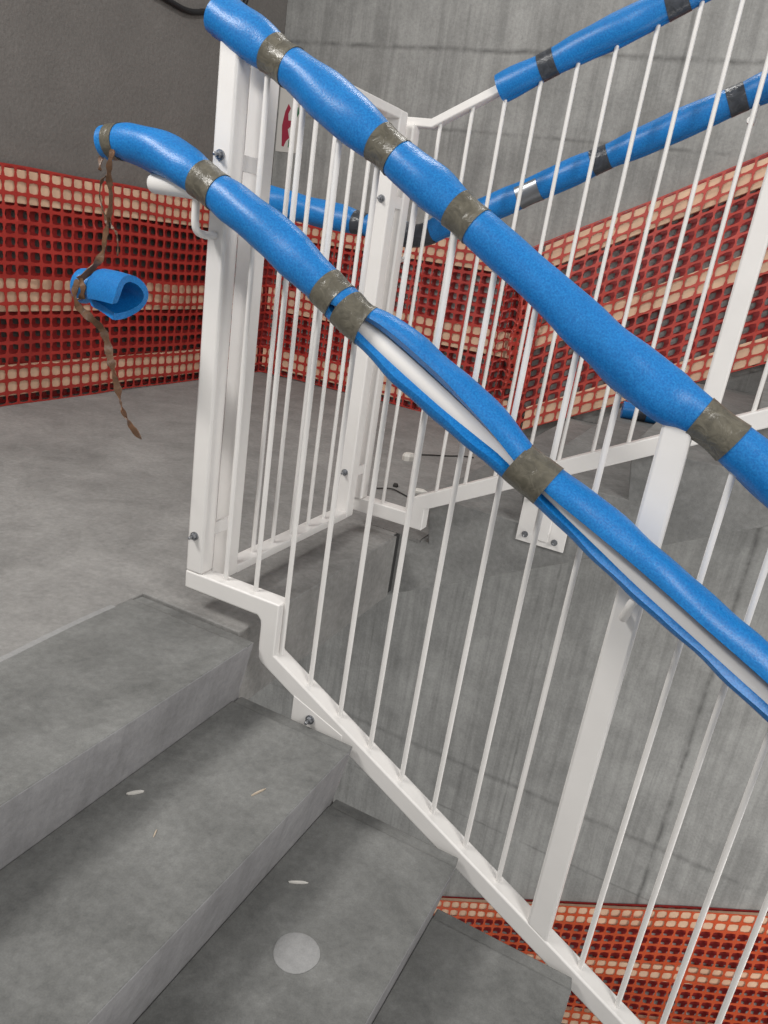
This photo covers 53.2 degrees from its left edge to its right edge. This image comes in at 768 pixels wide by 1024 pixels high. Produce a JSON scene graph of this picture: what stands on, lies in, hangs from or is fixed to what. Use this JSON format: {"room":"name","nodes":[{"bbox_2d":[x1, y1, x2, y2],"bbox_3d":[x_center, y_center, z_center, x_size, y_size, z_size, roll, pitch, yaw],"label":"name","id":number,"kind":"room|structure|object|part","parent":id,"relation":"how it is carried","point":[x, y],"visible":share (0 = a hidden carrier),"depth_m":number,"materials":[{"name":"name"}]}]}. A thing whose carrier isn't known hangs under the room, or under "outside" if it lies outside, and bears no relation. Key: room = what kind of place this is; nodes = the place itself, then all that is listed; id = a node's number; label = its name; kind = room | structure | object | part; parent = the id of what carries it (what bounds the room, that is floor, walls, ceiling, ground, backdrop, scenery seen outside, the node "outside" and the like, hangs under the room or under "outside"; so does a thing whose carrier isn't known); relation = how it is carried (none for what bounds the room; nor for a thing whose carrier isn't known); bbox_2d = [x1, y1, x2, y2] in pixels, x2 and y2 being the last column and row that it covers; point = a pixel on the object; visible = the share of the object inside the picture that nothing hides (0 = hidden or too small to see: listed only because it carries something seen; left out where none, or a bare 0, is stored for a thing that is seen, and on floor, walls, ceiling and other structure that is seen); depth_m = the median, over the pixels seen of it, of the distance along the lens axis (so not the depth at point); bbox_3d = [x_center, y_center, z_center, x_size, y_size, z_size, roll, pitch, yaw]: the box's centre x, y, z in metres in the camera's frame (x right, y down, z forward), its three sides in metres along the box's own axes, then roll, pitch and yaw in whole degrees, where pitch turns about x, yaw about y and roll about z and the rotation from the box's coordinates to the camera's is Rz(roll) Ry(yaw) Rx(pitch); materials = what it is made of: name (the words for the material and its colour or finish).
{"room":"stairwell","nodes":[
{"label":"stairwell","id":0,"kind":"room"},
{"bbox_2d":[0,0,287,399],"bbox_3d":[-1.887,-2.397,2.574,0.265,4.200,5.600,17,21,23],"label":"wall","id":1,"kind":"structure","parent":0,"point":[69,69],"depth_m":3.71,"materials":[{"name":"paint"}]},
{"bbox_2d":[0,167,208,227],"bbox_3d":[-1.397,-1.559,3.827,0.036,0.140,2.803,17,21,23],"label":"board","id":2,"kind":"object","parent":1,"relation":"attached to","point":[9,185],"visible":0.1,"depth_m":3.72,"materials":[{"name":"brown wood"}]},
{"bbox_2d":[0,345,257,396],"bbox_3d":[-1.520,-0.757,4.111,0.036,0.140,2.803,17,21,23],"label":"board","id":3,"kind":"object","parent":1,"relation":"attached to","point":[12,373],"visible":0.51,"depth_m":4.02,"materials":[{"name":"brown wood"}]},
{"bbox_2d":[0,278,262,311],"bbox_3d":[-1.464,-1.123,3.982,0.036,0.145,2.803,17,21,23],"label":"board","id":4,"kind":"object","parent":1,"relation":"attached to","point":[10,282],"visible":0.36,"depth_m":3.72,"materials":[{"name":"brown wood"}]},
{"bbox_2d":[163,0,248,14],"bbox_3d":[-1.322,-3.381,2.796,0.028,2.165,3.575,17,21,23],"label":"cable","id":5,"kind":"object","parent":1,"relation":"attached to","point":[173,3],"visible":0.56,"depth_m":4.00,"materials":[{"name":"black rubber"}]},
{"bbox_2d":[0,370,530,699],"bbox_3d":[-1.209,-0.019,2.876,2.521,0.240,5.600,17,21,23],"label":"floor","id":6,"kind":"structure","parent":0,"point":[95,514],"depth_m":2.70,"materials":[{"name":"concrete"}]},
{"bbox_2d":[0,605,115,661],"bbox_3d":[-1.168,0.495,1.083,0.035,0.005,2.100,17,21,23],"label":"trim","id":7,"kind":"structure","parent":6,"relation":"attached to","point":[63,628],"depth_m":1.83,"materials":[{"name":"grey metal"}]},
{"bbox_2d":[0,162,553,411],"bbox_3d":[-0.585,-0.904,3.662,1.969,1.083,2.833,17,21,23],"label":"netting","id":8,"kind":"object","parent":6,"relation":"on","point":[6,220],"visible":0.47,"depth_m":4.21,"materials":[{"name":"plastic"}]},
{"bbox_2d":[0,597,571,1023],"bbox_3d":[-0.248,1.423,0.920,2.255,1.362,2.200,17,21,23],"label":"concrete staircase","id":9,"kind":"structure","parent":6,"relation":"attached to","point":[104,919],"depth_m":1.57,"materials":[{"name":"grey concrete"}]},
{"bbox_2d":[126,790,143,794],"bbox_3d":[-0.521,0.587,1.605,0.037,0.006,0.007,-2,22,-29],"label":"wood splinter","id":10,"kind":"object","parent":9,"relation":"on","point":[135,791],"visible":1,"depth_m":1.60,"materials":[{"name":"white wood"}]},
{"bbox_2d":[251,788,265,795],"bbox_3d":[-0.271,0.606,1.661,0.040,0.004,0.004,-9,26,-42],"label":"wood splinter","id":11,"kind":"object","parent":9,"relation":"on","point":[259,791],"visible":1,"depth_m":1.66,"materials":[{"name":"beige wood"}]},
{"bbox_2d":[289,880,307,883],"bbox_3d":[-0.185,0.801,1.661,0.044,0.005,0.006,5,20,-9],"label":"wood splinter","id":12,"kind":"object","parent":9,"relation":"on","point":[297,881],"visible":1,"depth_m":1.66,"materials":[{"name":"white wood"}]},
{"bbox_2d":[147,41,767,1023],"bbox_3d":[0.272,0.302,1.606,1.986,2.296,0.141,17,21,23],"label":"stair railing","id":13,"kind":"object","parent":9,"relation":"on","point":[312,707],"visible":0.77,"depth_m":1.69,"materials":[{"name":"white metal"}]},
{"bbox_3d":[-0.396,-0.419,1.806,0.050,1.224,0.050,17,21,23],"label":"post","id":14,"kind":"part","parent":13,"relation":"part of","materials":[{"name":"white metal"}]},
{"bbox_3d":[-0.167,0.525,1.921,0.150,0.094,0.008,17,21,23],"label":"mounting plate","id":15,"kind":"part","parent":13,"relation":"part of","materials":[{"name":"white paint"}]},
{"bbox_3d":[0.243,0.886,1.834,1.865,1.048,0.050,17,21,23],"label":"rail","id":16,"kind":"part","parent":13,"relation":"part of","materials":[{"name":"white metal"}]},
{"bbox_2d":[94,122,767,721],"bbox_3d":[0.170,-0.133,1.489,1.927,1.003,0.119,17,21,23],"label":"foam sleeve","id":17,"kind":"object","parent":13,"relation":"attached to","point":[290,252],"visible":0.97,"depth_m":1.45,"materials":[{"name":"blue plastic"}]},
{"bbox_2d":[71,149,141,438],"bbox_3d":[-0.623,-0.487,1.752,0.191,0.629,0.071,17,21,23],"label":"tape","id":18,"kind":"object","parent":17,"relation":"hanging from","point":[79,282],"visible":0.98,"depth_m":1.76,"materials":[{"name":"plastic"}]},
{"bbox_2d":[70,268,148,319],"bbox_3d":[-0.638,-0.503,1.755,0.231,0.105,0.102,22,23,34],"label":"foam offcut","id":19,"kind":"object","parent":18,"relation":"hanging from","point":[118,295],"visible":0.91,"depth_m":1.73,"materials":[{"name":"blue plastic"}]},
{"bbox_3d":[0.297,0.005,1.454,1.986,1.017,0.042,17,21,23],"label":"handrail","id":20,"kind":"part","parent":13,"relation":"part of","materials":[{"name":"white metal"}]},
{"bbox_2d":[204,0,767,507],"bbox_3d":[0.310,-0.418,1.443,1.662,0.950,0.106,17,21,23],"label":"foam sleeve","id":21,"kind":"object","parent":13,"relation":"attached to","point":[626,363],"visible":1,"depth_m":1.43,"materials":[{"name":"blue plastic"}]},
{"bbox_3d":[0.453,0.386,1.588,0.054,1.276,0.050,17,21,23],"label":"post","id":22,"kind":"part","parent":13,"relation":"part of","materials":[{"name":"white metal"}]},
{"bbox_2d":[377,488,406,496],"bbox_3d":[0.049,-0.085,3.227,0.164,0.009,0.046,17,21,23],"label":"wire offcut","id":23,"kind":"object","parent":6,"relation":"on","point":[377,488],"visible":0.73,"depth_m":3.24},
{"bbox_2d":[388,534,399,591],"bbox_3d":[0.029,0.189,2.814,0.012,0.227,0.030,17,21,23],"label":"trim","id":24,"kind":"structure","parent":6,"relation":"attached to","point":[396,535],"depth_m":2.81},
{"bbox_2d":[402,452,413,460],"bbox_3d":[0.120,-0.271,3.747,0.054,0.035,0.058,17,21,23],"label":"chip","id":25,"kind":"object","parent":6,"relation":"on","point":[407,456],"visible":0.84,"depth_m":3.73,"materials":[{"name":"white"}]},
{"bbox_2d":[415,488,426,493],"bbox_3d":[0.150,-0.091,3.284,0.078,0.014,0.040,13,20,13],"label":"chip","id":26,"kind":"object","parent":6,"relation":"on","point":[418,490],"visible":0.57,"depth_m":3.27,"materials":[{"name":"white"}]},
{"bbox_2d":[422,454,473,457],"bbox_3d":[0.316,-0.288,3.919,0.312,0.009,0.021,1,21,-20],"label":"wire offcut","id":27,"kind":"object","parent":6,"relation":"on","point":[422,454],"visible":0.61,"depth_m":3.92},
{"bbox_2d":[387,375,767,594],"bbox_3d":[1.850,-0.364,2.963,3.011,1.837,2.115,17,21,23],"label":"concrete staircase","id":28,"kind":"structure","parent":6,"relation":"on","point":[703,480],"depth_m":2.63,"materials":[{"name":"grey concrete"}]},
{"bbox_2d":[353,0,767,552],"bbox_3d":[0.872,-0.861,2.103,2.198,2.314,0.158,17,21,23],"label":"stair railing","id":29,"kind":"object","parent":28,"relation":"attached to","point":[550,536],"visible":0.62,"depth_m":2.26,"materials":[{"name":"white metal"}]},
{"bbox_2d":[212,65,407,575],"bbox_3d":[-0.203,-0.508,2.188,0.050,1.285,0.826,17,21,23],"label":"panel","id":30,"kind":"object","parent":29,"relation":"attached to","point":[387,201],"visible":0.78,"depth_m":2.10,"materials":[{"name":"white paint"}]},
{"bbox_3d":[-0.006,-0.624,2.560,0.050,1.218,0.050,17,21,23],"label":"post","id":31,"kind":"part","parent":29,"relation":"part of","materials":[{"name":"white metal"}]},
{"bbox_3d":[1.020,-1.417,1.825,1.995,1.050,0.040,17,21,23],"label":"rail","id":32,"kind":"part","parent":29,"relation":"part of","materials":[{"name":"white metal"}]},
{"bbox_2d":[269,72,767,247],"bbox_3d":[0.611,-1.175,2.216,2.225,0.926,0.102,17,21,23],"label":"foam sleeve","id":33,"kind":"object","parent":29,"relation":"attached to","point":[692,118],"visible":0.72,"depth_m":2.24,"materials":[{"name":"plastic"}]},
{"bbox_3d":[0.528,0.025,2.518,0.164,0.187,0.008,17,21,23],"label":"mounting plate","id":34,"kind":"part","parent":29,"relation":"part of","materials":[{"name":"white paint"}]},
{"bbox_3d":[0.840,-0.242,2.241,1.995,1.060,0.050,17,21,23],"label":"rail","id":35,"kind":"part","parent":29,"relation":"part of","materials":[{"name":"white metal"}]},
{"bbox_2d":[494,0,710,101],"bbox_3d":[0.989,-1.388,1.849,1.393,0.802,0.090,17,21,23],"label":"foam sleeve","id":36,"kind":"object","parent":29,"relation":"attached to","point":[630,23],"visible":0.99,"depth_m":2.07,"materials":[{"name":"blue plastic"}]},
{"bbox_3d":[1.007,-0.829,1.993,0.054,1.271,0.050,17,21,23],"label":"post","id":37,"kind":"part","parent":29,"relation":"part of","materials":[{"name":"white metal"}]},
{"bbox_2d":[501,152,767,429],"bbox_3d":[1.891,-1.256,3.886,2.425,2.408,0.062,17,21,23],"label":"netting","id":38,"kind":"object","parent":28,"relation":"on","point":[741,202],"visible":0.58,"depth_m":4.10,"materials":[{"name":"red plastic"}]},
{"bbox_2d":[620,401,655,423],"bbox_3d":[1.293,-0.478,3.742,0.258,0.082,0.082,12,20,9],"label":"foam offcut","id":39,"kind":"object","parent":28,"relation":"on","point":[627,411],"visible":0.34,"depth_m":3.72,"materials":[{"name":"blue plastic"}]},
{"bbox_2d":[267,287,519,358],"bbox_3d":[0.008,-1.214,4.880,1.791,0.145,0.034,17,21,23],"label":"board","id":40,"kind":"object","parent":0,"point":[456,327],"visible":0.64,"depth_m":4.70,"materials":[{"name":"brown wood"}]},
{"bbox_2d":[297,222,491,271],"bbox_3d":[0.075,-1.651,4.726,1.791,0.140,0.034,17,21,23],"label":"board","id":41,"kind":"object","parent":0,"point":[349,238],"visible":0.02,"depth_m":4.62,"materials":[{"name":"brown wood"}]},
{"bbox_2d":[248,0,767,1023],"bbox_3d":[2.340,0.524,4.337,7.434,9.600,0.265,17,21,23],"label":"wall","id":42,"kind":"structure","parent":0,"point":[423,58],"depth_m":4.69,"materials":[{"name":"concrete"}]},
{"bbox_2d":[275,87,299,152],"bbox_3d":[-0.605,-2.492,4.878,0.165,0.375,0.004,17,21,23],"label":"poster","id":43,"kind":"object","parent":42,"relation":"attached to","point":[286,99],"visible":0.59,"depth_m":4.89,"materials":[{"name":"white paper"}]},
{"bbox_2d":[262,348,507,408],"bbox_3d":[-0.048,-0.848,5.010,1.791,0.140,0.034,17,21,23],"label":"board","id":44,"kind":"object","parent":42,"relation":"attached to","point":[332,375],"visible":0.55,"depth_m":5.16,"materials":[{"name":"brown wood"}]},
{"bbox_2d":[434,898,767,933],"bbox_3d":[1.487,2.730,5.197,3.200,1.876,0.034,17,21,23],"label":"board","id":45,"kind":"object","parent":42,"relation":"attached to","point":[604,912],"visible":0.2,"depth_m":5.09,"materials":[{"name":"brown wood"}]},
{"bbox_2d":[561,1006,713,1023],"bbox_3d":[1.350,3.620,5.512,3.200,1.874,0.034,17,21,23],"label":"board","id":46,"kind":"object","parent":42,"relation":"attached to","point":[566,1014],"visible":0.17,"depth_m":5.43,"materials":[{"name":"brown wood"}]},
{"bbox_2d":[522,336,767,428],"bbox_3d":[1.876,-0.818,4.022,2.140,1.298,0.034,17,21,23],"label":"board","id":47,"kind":"object","parent":42,"relation":"attached to","point":[759,348],"visible":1,"depth_m":4.35,"materials":[{"name":"brown wood"}]},
{"bbox_2d":[527,954,767,991],"bbox_3d":[1.420,3.164,5.351,3.200,1.876,0.034,17,21,23],"label":"board","id":48,"kind":"object","parent":42,"relation":"attached to","point":[718,973],"visible":0.1,"depth_m":5.04,"materials":[{"name":"brown wood"}]},
{"bbox_3d":[1.763,3.967,4.197,4.263,2.517,2.115,17,21,23],"label":"concrete staircase","id":49,"kind":"structure","parent":42,"relation":"attached to","visible":0},
{"bbox_2d":[433,896,767,1023],"bbox_3d":[1.389,3.183,5.364,3.217,2.821,0.062,17,21,23],"label":"netting","id":50,"kind":"object","parent":49,"relation":"on","point":[602,934],"visible":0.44,"depth_m":5.07,"materials":[{"name":"orange plastic"}]},
{"bbox_2d":[531,250,767,349],"bbox_3d":[1.908,-1.264,3.883,2.220,1.343,0.034,17,21,23],"label":"board","id":51,"kind":"object","parent":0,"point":[677,285],"visible":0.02,"depth_m":4.09,"materials":[{"name":"brown wood"}]},
{"bbox_2d":[544,157,767,266],"bbox_3d":[1.974,-1.698,3.729,2.220,1.343,0.034,17,21,23],"label":"board","id":52,"kind":"object","parent":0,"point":[760,173],"visible":0.47,"depth_m":4.01,"materials":[{"name":"brown wood"}]}
]}

